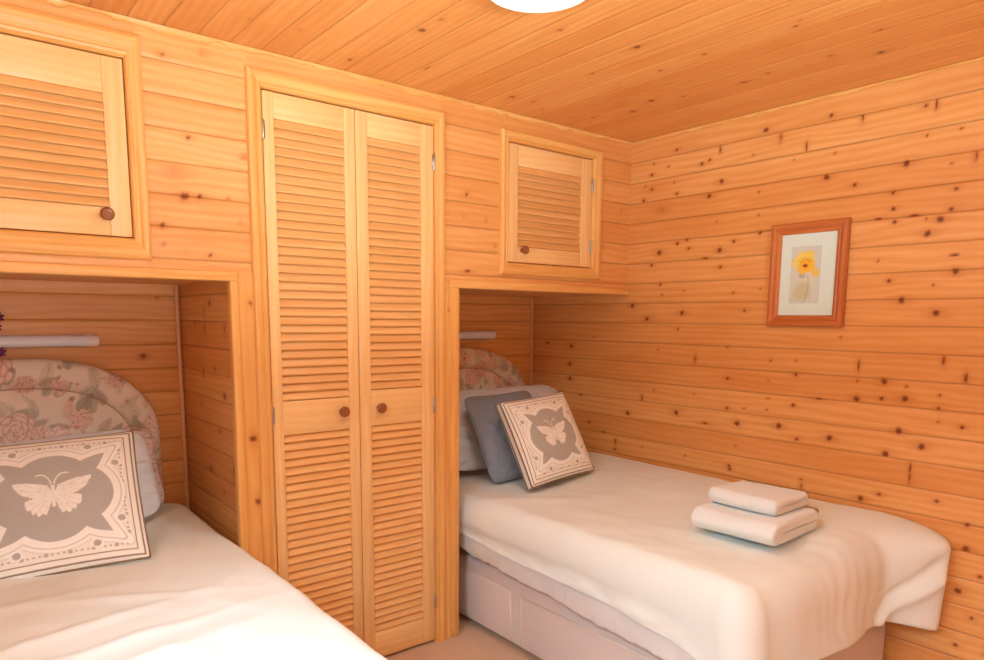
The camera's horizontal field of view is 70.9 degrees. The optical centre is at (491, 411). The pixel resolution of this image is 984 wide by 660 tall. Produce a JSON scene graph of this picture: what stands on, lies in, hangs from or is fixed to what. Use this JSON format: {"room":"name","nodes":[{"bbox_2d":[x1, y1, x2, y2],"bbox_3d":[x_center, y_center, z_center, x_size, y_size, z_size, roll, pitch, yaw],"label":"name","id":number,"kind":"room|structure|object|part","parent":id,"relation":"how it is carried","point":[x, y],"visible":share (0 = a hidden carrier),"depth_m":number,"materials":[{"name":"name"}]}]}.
{"room":"bedroom","nodes":[
{"label":"bedroom","id":0,"kind":"room"},
{"bbox_2d":[0,273,209,284],"bbox_3d":[-1.426,-0.430,2.142,1.035,0.016,0.680,-6,10,-38],"label":"ceiling","id":1,"kind":"structure","parent":0,"point":[13,276],"depth_m":2.34,"materials":[{"name":"brown wood"}]},
{"bbox_2d":[179,281,237,545],"bbox_3d":[-1.028,0.254,2.559,0.003,1.445,0.682,-6,10,-38],"label":"wall","id":2,"kind":"structure","parent":0,"point":[203,305],"depth_m":2.53,"materials":[{"name":"brown wood"}]},
{"bbox_2d":[227,281,248,553],"bbox_3d":[-0.828,0.297,2.285,0.027,1.436,0.036,-6,10,-38],"label":"trim","id":3,"kind":"structure","parent":2,"relation":"attached to","point":[232,286],"depth_m":2.23,"materials":[{"name":"brown wood"}]},
{"bbox_2d":[237,272,262,562],"bbox_3d":[-0.794,0.281,2.301,0.055,1.464,0.001,-6,10,-38],"label":"trim","id":4,"kind":"structure","parent":2,"relation":"attached to","point":[245,280],"depth_m":2.26,"materials":[{"name":"brown wood"}]},
{"bbox_2d":[0,279,532,505],"bbox_3d":[-0.910,-0.165,3.038,2.909,2.149,0.003,-6,10,-38],"label":"wall","id":5,"kind":"structure","parent":0,"point":[134,324],"depth_m":2.66,"materials":[{"name":"brown wood"}]},
{"bbox_2d":[0,312,6,356],"bbox_3d":[-1.688,-0.253,2.324,0.088,0.204,0.016,-6,10,-38],"label":"flower sprig","id":6,"kind":"object","parent":5,"relation":"attached to","point":[2,351],"visible":1,"depth_m":2.34,"materials":[{"name":"purple plant"}]},
{"bbox_2d":[0,335,98,347],"bbox_3d":[-1.675,-0.241,2.376,0.566,0.044,0.044,-6,10,-38],"label":"light","id":7,"kind":"object","parent":5,"relation":"attached to","point":[6,341],"visible":1,"depth_m":2.44,"materials":[{"name":"white plastic"}]},
{"bbox_2d":[174,286,189,509],"bbox_3d":[-1.246,0.220,2.807,0.016,1.441,0.014,-6,10,-38],"label":"trim","id":8,"kind":"structure","parent":5,"relation":"attached to","point":[176,292],"depth_m":2.76,"materials":[{"name":"wood"}]},
{"bbox_2d":[459,331,495,339],"bbox_3d":[-0.201,-0.391,3.546,0.542,0.044,0.044,-6,10,-38],"label":"light","id":9,"kind":"object","parent":5,"relation":"attached to","point":[463,335],"visible":0.48,"depth_m":3.62,"materials":[{"name":"white plastic"}]},
{"bbox_2d":[530,298,533,384],"bbox_3d":[0.221,0.075,3.972,0.015,1.441,0.014,-6,10,-38],"label":"trim","id":10,"kind":"structure","parent":5,"relation":"attached to","point":[532,299],"depth_m":3.90,"materials":[{"name":"wood"}]},
{"bbox_2d":[0,0,631,287],"bbox_3d":[-0.478,-0.815,2.411,2.909,0.687,0.003,-6,10,-38],"label":"wall","id":11,"kind":"structure","parent":0,"point":[194,92],"depth_m":2.14,"materials":[{"name":"brown wood"}]},
{"bbox_2d":[0,2,151,259],"bbox_3d":[-1.302,-0.744,1.897,0.590,0.622,0.296,-6,10,-38],"label":"upper cabinet","id":12,"kind":"object","parent":11,"relation":"attached to","point":[74,182],"visible":1,"depth_m":1.88,"materials":[{"name":"brown wood"}]},
{"bbox_3d":[-1.240,-0.720,1.825,0.391,0.314,0.030,-6,10,-38],"label":"louvre panel","id":13,"kind":"part","parent":12,"relation":"part of","materials":[{"name":"brown wood"}]},
{"bbox_3d":[-1.237,-0.727,1.818,0.496,0.485,0.024,-6,10,-38],"label":"door","id":14,"kind":"part","parent":12,"relation":"part of","materials":[{"name":"brown wood"}]},
{"bbox_3d":[-1.078,-0.554,1.934,0.036,0.036,0.032,-6,10,-38],"label":"knob","id":15,"kind":"part","parent":12,"relation":"part of","materials":[{"name":"brown wood"}]},
{"bbox_2d":[0,261,237,281],"bbox_3d":[-1.214,-0.389,1.877,1.030,0.030,0.036,-6,10,-38],"label":"trim","id":16,"kind":"structure","parent":11,"relation":"attached to","point":[5,266],"depth_m":1.96,"materials":[{"name":"brown wood"}]},
{"bbox_2d":[38,0,633,145],"bbox_3d":[-0.470,-1.143,2.360,2.909,0.021,0.012,-6,10,-38],"label":"trim","id":17,"kind":"structure","parent":11,"relation":"attached to","point":[160,29],"depth_m":2.23,"materials":[{"name":"brown wood"}]},
{"bbox_2d":[449,279,628,294],"bbox_3d":[0.241,-0.543,3.030,1.053,0.034,0.036,-6,10,-38],"label":"trim","id":18,"kind":"structure","parent":11,"relation":"attached to","point":[454,283],"depth_m":2.96,"materials":[{"name":"brown wood"}]},
{"bbox_2d":[498,128,602,279],"bbox_3d":[0.192,-0.889,3.084,0.596,0.576,0.296,-6,10,-38],"label":"upper cabinet","id":19,"kind":"object","parent":11,"relation":"attached to","point":[550,190],"visible":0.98,"depth_m":2.98,"materials":[{"name":"brown wood"}]},
{"bbox_3d":[0.135,-0.679,2.897,0.036,0.036,0.032,-6,10,-38],"label":"knob","id":20,"kind":"part","parent":19,"relation":"part of","materials":[{"name":"brown wood"}]},
{"bbox_3d":[0.244,-0.873,3.001,0.383,0.331,0.030,-6,10,-38],"label":"louvre panel","id":21,"kind":"part","parent":19,"relation":"part of","materials":[{"name":"brown wood"}]},
{"bbox_3d":[0.251,-0.880,2.998,0.497,0.474,0.024,-6,10,-38],"label":"door","id":22,"kind":"part","parent":19,"relation":"part of","materials":[{"name":"brown wood"}]},
{"bbox_2d":[383,612,541,659],"bbox_3d":[0.311,1.115,1.659,2.909,0.003,3.934,-6,10,-38],"label":"floor","id":23,"kind":"structure","parent":0,"point":[474,641],"depth_m":2.79,"materials":[{"name":"carpet"}]},
{"bbox_2d":[0,359,163,503],"bbox_3d":[-1.062,0.504,1.710,0.917,1.170,2.000,-6,10,-38],"label":"headboard","id":24,"kind":"object","parent":23,"relation":"on","point":[40,398],"visible":0.3,"depth_m":2.46,"materials":[{"name":"fabric"}]},
{"bbox_2d":[0,503,386,659],"bbox_3d":[-0.994,0.601,1.746,1.050,0.262,1.954,-6,10,-38],"label":"duvet","id":25,"kind":"object","parent":24,"relation":"on","point":[200,595],"visible":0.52,"depth_m":1.69,"materials":[{"name":"white fabric"}]},
{"bbox_2d":[0,431,151,579],"bbox_3d":[-1.301,0.282,2.061,0.479,0.384,0.338,-4,9,-30],"label":"cushion","id":26,"kind":"object","parent":25,"relation":"on","point":[72,504],"visible":0.96,"depth_m":2.02,"materials":[{"name":"fabric"}]},
{"bbox_2d":[0,429,159,517],"bbox_3d":[-1.471,0.250,2.213,0.732,0.322,0.232,-6,10,-38],"label":"pillow","id":27,"kind":"object","parent":25,"relation":"on","point":[150,496],"visible":0.2,"depth_m":2.39,"materials":[{"name":"fabric"}]},
{"bbox_2d":[134,431,163,503],"bbox_3d":[-1.525,0.249,2.362,0.728,0.305,0.180,-6,10,-38],"label":"pillow","id":28,"kind":"object","parent":25,"relation":"on","point":[147,436],"visible":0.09,"depth_m":2.57,"materials":[{"name":"fabric"}]},
{"bbox_2d":[244,65,445,655],"bbox_3d":[-0.570,-0.078,2.615,0.748,2.094,0.346,-6,10,-38],"label":"wardrobe","id":29,"kind":"object","parent":23,"relation":"on","point":[346,187],"visible":0.92,"depth_m":2.48,"materials":[{"name":"brown wood"}]},
{"bbox_3d":[-0.617,-0.500,2.359,0.252,0.918,0.030,-6,10,-38],"label":"louvre panel","id":30,"kind":"part","parent":29,"relation":"part of","materials":[{"name":"brown wood"}]},
{"bbox_3d":[-0.615,-0.027,2.419,0.323,2.021,0.024,-6,10,-38],"label":"door","id":31,"kind":"part","parent":29,"relation":"part of","materials":[{"name":"brown wood"}]},
{"bbox_3d":[-0.624,0.467,2.490,0.252,0.813,0.030,-6,10,-38],"label":"louvre panel","id":32,"kind":"part","parent":29,"relation":"part of","materials":[{"name":"brown wood"}]},
{"bbox_3d":[-0.527,-0.001,2.458,0.038,0.038,0.032,-6,10,-38],"label":"knob","id":33,"kind":"part","parent":29,"relation":"part of","materials":[{"name":"brown wood"}]},
{"bbox_3d":[-0.410,-0.015,2.550,0.038,0.038,0.032,-6,10,-38],"label":"knob","id":34,"kind":"part","parent":29,"relation":"part of","materials":[{"name":"brown wood"}]},
{"bbox_3d":[-0.361,-0.052,2.621,0.324,2.021,0.024,-6,10,-38],"label":"door","id":35,"kind":"part","parent":29,"relation":"part of","materials":[{"name":"brown wood"}]},
{"bbox_3d":[-0.364,-0.534,2.558,0.228,0.896,0.030,-6,10,-38],"label":"louvre panel","id":36,"kind":"part","parent":29,"relation":"part of","materials":[{"name":"brown wood"}]},
{"bbox_3d":[-0.372,0.440,2.689,0.228,0.814,0.030,-6,10,-38],"label":"louvre panel","id":37,"kind":"part","parent":29,"relation":"part of","materials":[{"name":"brown wood"}]},
{"bbox_2d":[459,348,885,659],"bbox_3d":[0.441,0.354,2.913,0.955,1.170,1.977,-6,10,-38],"label":"bed","id":38,"kind":"object","parent":23,"relation":"on","point":[545,617],"visible":0.19,"depth_m":2.63,"materials":[{"name":"fabric"}]},
{"bbox_3d":[-0.064,0.793,2.944,0.017,0.208,0.460,-6,10,-38],"label":"drawer","id":39,"kind":"part","parent":38,"relation":"part of","materials":[{"name":"fabric"}]},
{"bbox_3d":[-0.167,0.106,3.603,0.900,0.872,0.073,-6,10,-38],"label":"headboard","id":40,"kind":"part","parent":38,"relation":"part of","materials":[{"name":"fabric"}]},
{"bbox_3d":[0.396,0.873,2.375,0.017,0.208,0.888,-6,10,-38],"label":"drawer","id":41,"kind":"part","parent":38,"relation":"part of","materials":[{"name":"fabric"}]},
{"bbox_2d":[459,452,950,659],"bbox_3d":[0.539,0.485,2.834,0.986,0.363,2.070,-6,10,-38],"label":"duvet","id":42,"kind":"object","parent":38,"relation":"on","point":[621,534],"visible":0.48,"depth_m":2.30,"materials":[{"name":"white fabric"}]},
{"bbox_2d":[464,390,532,482],"bbox_3d":[0.097,0.105,3.242,0.438,0.376,0.262,-6,10,-38],"label":"plain cushion","id":43,"kind":"object","parent":42,"relation":"on","point":[496,450],"visible":0.55,"depth_m":3.12,"materials":[{"name":"grey fabric"}]},
{"bbox_2d":[459,385,557,470],"bbox_3d":[0.081,0.066,3.512,0.820,0.371,0.276,-6,10,-38],"label":"pillow","id":44,"kind":"object","parent":42,"relation":"on","point":[471,458],"visible":0.23,"depth_m":3.28,"materials":[{"name":"fabric"}]},
{"bbox_2d":[495,391,593,490],"bbox_3d":[0.242,0.119,3.095,0.424,0.388,0.238,-6,10,-38],"label":"cushion","id":45,"kind":"object","parent":42,"relation":"on","point":[546,442],"visible":1,"depth_m":3.02,"materials":[{"name":"fabric"}]},
{"bbox_2d":[691,502,818,545],"bbox_3d":[0.907,0.364,2.381,0.345,0.077,0.307,-6,10,-41],"label":"folded towel","id":46,"kind":"object","parent":42,"relation":"on","point":[769,530],"visible":0.78,"depth_m":2.28,"materials":[{"name":"white fabric"}]},
{"bbox_2d":[708,480,809,515],"bbox_3d":[0.928,0.294,2.409,0.246,0.056,0.263,-6,10,-38],"label":"folded towel","id":47,"kind":"object","parent":46,"relation":"on","point":[768,499],"visible":1,"depth_m":2.35,"materials":[{"name":"white fabric"}]},
{"bbox_2d":[63,0,983,142],"bbox_3d":[0.328,-1.017,1.371,2.909,0.003,3.934,-6,10,-38],"label":"ceiling","id":48,"kind":"structure","parent":0,"point":[632,71],"depth_m":2.09,"materials":[{"name":"brown wood"}]},
{"bbox_2d":[492,0,583,12],"bbox_3d":[0.112,-1.022,1.643,0.268,0.062,0.268,-6,10,-38],"label":"ceiling lamp","id":49,"kind":"object","parent":48,"relation":"attached to","point":[529,6],"visible":1,"depth_m":1.70,"materials":[{"name":"white plastic"}]},
{"bbox_2d":[459,289,604,296],"bbox_3d":[0.034,-0.575,3.301,1.044,0.016,0.680,-6,10,-38],"label":"ceiling","id":50,"kind":"structure","parent":0,"point":[481,292],"depth_m":3.36,"materials":[{"name":"brown wood"}]},
{"bbox_2d":[532,60,983,659],"bbox_3d":[1.456,-0.063,2.418,0.003,2.149,3.934,-6,10,-38],"label":"wall","id":51,"kind":"structure","parent":0,"point":[882,410],"depth_m":2.63,"materials":[{"name":"brown wood"}]},
{"bbox_2d":[632,57,983,143],"bbox_3d":[1.297,-1.148,2.470,0.012,0.013,2.050,-6,10,-38],"label":"trim","id":52,"kind":"structure","parent":51,"relation":"attached to","point":[915,75],"depth_m":2.55,"materials":[{"name":"brown wood"}]},
{"bbox_2d":[766,217,851,326],"bbox_3d":[1.204,-0.526,2.648,0.024,0.394,0.300,-6,10,-38],"label":"framed picture","id":53,"kind":"object","parent":51,"relation":"attached to","point":[808,269],"visible":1,"depth_m":2.64,"materials":[{"name":"wood"},{"name":"paper"},{"name":"clear glass"}]},
{"bbox_2d":[789,245,821,303],"bbox_3d":[1.205,-0.527,2.659,0.001,0.217,0.117,-6,10,-38],"label":"print","id":54,"kind":"object","parent":53,"relation":"attached to","point":[806,260],"depth_m":2.66},
{"bbox_3d":[-0.378,0.189,3.075,0.003,1.445,0.682,-6,10,-38],"label":"wall niche partition","id":55,"kind":"structure","parent":0,"visible":0},
{"bbox_2d":[445,282,449,637],"bbox_3d":[-0.184,0.220,2.784,0.040,1.464,0.001,-6,10,-38],"label":"trim","id":56,"kind":"structure","parent":55,"relation":"attached to","point":[447,284],"depth_m":2.77,"materials":[{"name":"brown wood"}]},
{"bbox_2d":[450,288,459,636],"bbox_3d":[-0.159,0.226,2.816,0.043,1.444,0.036,-6,10,-38],"label":"trim","id":57,"kind":"structure","parent":55,"relation":"attached to","point":[454,292],"depth_m":2.80,"materials":[{"name":"brown wood"}]}
]}

